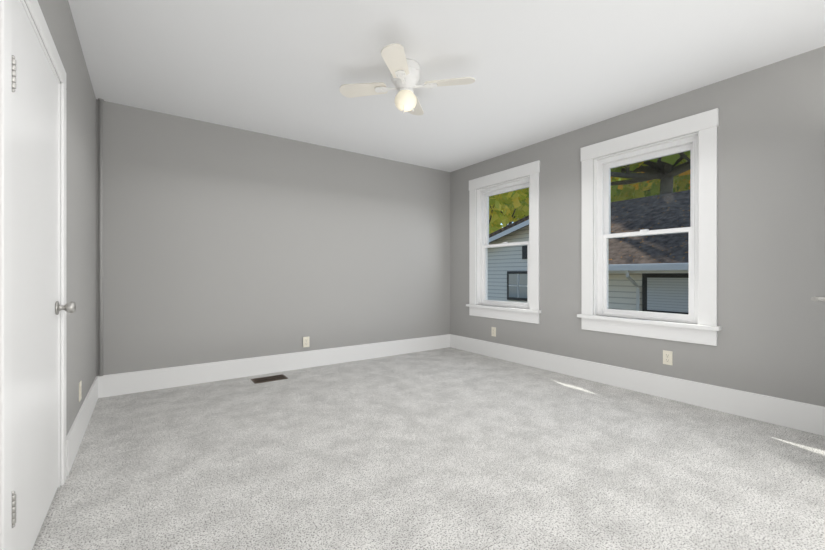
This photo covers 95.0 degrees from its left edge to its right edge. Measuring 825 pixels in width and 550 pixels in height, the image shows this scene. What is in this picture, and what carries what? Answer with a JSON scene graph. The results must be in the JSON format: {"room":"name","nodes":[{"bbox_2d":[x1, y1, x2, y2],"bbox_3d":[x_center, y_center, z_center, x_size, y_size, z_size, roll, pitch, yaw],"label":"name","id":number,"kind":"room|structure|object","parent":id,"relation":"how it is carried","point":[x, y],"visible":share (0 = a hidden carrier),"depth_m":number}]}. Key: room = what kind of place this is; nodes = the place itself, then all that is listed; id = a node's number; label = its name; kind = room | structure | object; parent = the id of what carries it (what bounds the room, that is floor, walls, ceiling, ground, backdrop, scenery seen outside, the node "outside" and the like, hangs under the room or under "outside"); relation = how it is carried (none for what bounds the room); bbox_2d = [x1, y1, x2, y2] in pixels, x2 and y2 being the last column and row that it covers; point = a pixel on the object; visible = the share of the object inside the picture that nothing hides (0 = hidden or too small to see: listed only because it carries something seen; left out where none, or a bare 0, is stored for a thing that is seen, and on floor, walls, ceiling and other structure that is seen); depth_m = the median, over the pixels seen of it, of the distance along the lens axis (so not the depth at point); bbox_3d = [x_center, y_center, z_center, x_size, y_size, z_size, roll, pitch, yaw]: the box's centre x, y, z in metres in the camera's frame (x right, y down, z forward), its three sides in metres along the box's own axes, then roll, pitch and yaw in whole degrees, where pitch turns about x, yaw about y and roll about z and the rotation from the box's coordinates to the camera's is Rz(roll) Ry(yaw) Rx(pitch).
{"room":"empty bedroom","nodes":[
{"label":"empty bedroom","id":0,"kind":"room"},
{"bbox_2d":[24,0,95,485],"bbox_3d":[-1.291,-0.220,1.084,0.180,2.500,4.960,0,0,-35],"label":"wall","id":1,"kind":"structure","parent":0,"point":[80,221],"depth_m":2.31},
{"bbox_2d":[0,0,65,549],"bbox_3d":[-1.520,0.004,1.446,0.162,2.052,1.039,0,0,-35],"label":"door frame","id":2,"kind":"structure","parent":1,"relation":"attached to","point":[39,21],"depth_m":1.11},
{"bbox_2d":[12,0,75,549],"bbox_3d":[-1.450,0.047,1.489,0.107,1.942,0.852,0,0,-35],"label":"door","id":3,"kind":"structure","parent":1,"relation":"in","point":[37,307],"depth_m":1.42},
{"bbox_2d":[79,381,81,401],"bbox_3d":[-2.090,0.730,2.380,0.008,0.115,0.070,0,0,-35],"label":"electrical outlet","id":4,"kind":"object","parent":1,"relation":"attached to","point":[80,390],"visible":1,"depth_m":2.37},
{"bbox_2d":[66,376,101,476],"bbox_3d":[-2.193,0.938,2.532,0.016,0.185,1.475,0,0,-35],"label":"baseboard","id":5,"kind":"structure","parent":1,"relation":"attached to","point":[74,437],"depth_m":2.33},
{"bbox_2d":[96,99,449,375],"bbox_3d":[-1.097,-0.220,4.348,4.200,2.500,0.150,0,0,-35],"label":"wall","id":6,"kind":"structure","parent":0,"point":[222,243],"depth_m":3.87},
{"bbox_2d":[98,98,103,375],"bbox_3d":[-2.608,-0.313,3.166,0.040,2.314,0.039,0,0,-35],"label":"trim","id":7,"kind":"structure","parent":6,"relation":"attached to","point":[100,100],"depth_m":3.15},
{"bbox_2d":[102,334,449,397],"bbox_3d":[-1.060,0.938,4.270,3.870,0.185,0.020,0,0,-35],"label":"baseboard","id":8,"kind":"structure","parent":6,"relation":"attached to","point":[162,378],"depth_m":3.86},
{"bbox_2d":[303,337,308,347],"bbox_3d":[-1.173,0.740,4.178,0.070,0.115,0.008,0,0,-35],"label":"electrical outlet","id":9,"kind":"object","parent":6,"relation":"attached to","point":[305,341],"visible":0.98,"depth_m":4.17},
{"bbox_2d":[32,347,824,549],"bbox_3d":[0.376,1.080,2.260,4.200,0.100,5.260,0,0,-35],"label":"floor","id":10,"kind":"structure","parent":0,"point":[449,448],"depth_m":2.01},
{"bbox_2d":[251,374,287,383],"bbox_3d":[-1.414,1.026,3.739,0.310,0.008,0.170,0,0,-35],"label":"floor vent","id":11,"kind":"object","parent":10,"relation":"in","point":[268,379],"visible":1,"depth_m":3.74},
{"bbox_2d":[68,0,824,171],"bbox_3d":[0.376,-1.530,2.260,4.200,0.120,5.260,0,0,-35],"label":"ceiling","id":12,"kind":"structure","parent":0,"point":[540,70],"depth_m":2.58},
{"bbox_2d":[340,43,474,114],"bbox_3d":[-0.048,-1.296,2.671,0.729,0.348,0.729,0,0,-35],"label":"ceiling fan","id":13,"kind":"object","parent":12,"relation":"attached to","point":[405,75],"visible":1,"depth_m":2.62},
{"bbox_2d":[450,46,824,406],"bbox_3d":[2.031,-0.220,3.427,0.150,2.500,4.960,0,0,-35],"label":"wall","id":14,"kind":"structure","parent":0,"point":[771,219],"depth_m":2.78},
{"bbox_2d":[491,327,495,336],"bbox_3d":[1.015,0.710,4.730,0.008,0.115,0.070,0,0,-35],"label":"electrical outlet","id":15,"kind":"object","parent":14,"relation":"attached to","point":[493,331],"visible":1,"depth_m":4.73},
{"bbox_2d":[466,160,540,323],"bbox_3d":[1.131,-0.362,4.659,0.220,1.805,1.140,0,0,-35],"label":"window unit","id":16,"kind":"structure","parent":14,"relation":"in","point":[485,194],"depth_m":4.67},
{"bbox_2d":[450,334,824,435],"bbox_3d":[1.962,0.938,3.379,0.018,0.185,4.960,0,0,-35],"label":"baseboard","id":17,"kind":"structure","parent":14,"relation":"attached to","point":[805,417],"depth_m":3.12},
{"bbox_2d":[577,108,721,345],"bbox_3d":[2.051,-0.362,3.356,0.220,1.805,1.140,0,0,-35],"label":"window unit","id":18,"kind":"structure","parent":14,"relation":"in","point":[607,165],"depth_m":3.22},
{"bbox_2d":[663,350,672,364],"bbox_3d":[2.127,0.690,3.153,0.008,0.115,0.070,0,0,-35],"label":"electrical outlet","id":19,"kind":"object","parent":14,"relation":"attached to","point":[667,357],"visible":1,"depth_m":3.15},
{"bbox_2d":[811,296,824,300],"bbox_3d":[2.409,0.032,2.100,0.758,1.973,0.179,0,0,-35],"label":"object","id":20,"kind":"structure","parent":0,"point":[816,298],"depth_m":1.97},
{"label":"outside","id":21,"kind":"structure","parent":0,"visible":0},
{"bbox_3d":[18.472,2.430,25.268,100.000,0.300,100.000,0,0,-35],"label":"ground","id":22,"kind":"structure","parent":21,"visible":0},
{"bbox_2d":[488,190,689,314],"bbox_3d":[7.453,0.139,9.082,8.370,4.283,14.850,0,0,-35],"label":"neighbor house","id":23,"kind":"structure","parent":22,"relation":"on","point":[647,244],"depth_m":7.64},
{"bbox_2d":[489,151,689,233],"bbox_3d":[15.304,-6.449,19.869,32.982,17.659,34.470,0,0,-35],"label":"trees","id":24,"kind":"object","parent":22,"relation":"on","point":[628,182],"depth_m":20.21}
]}

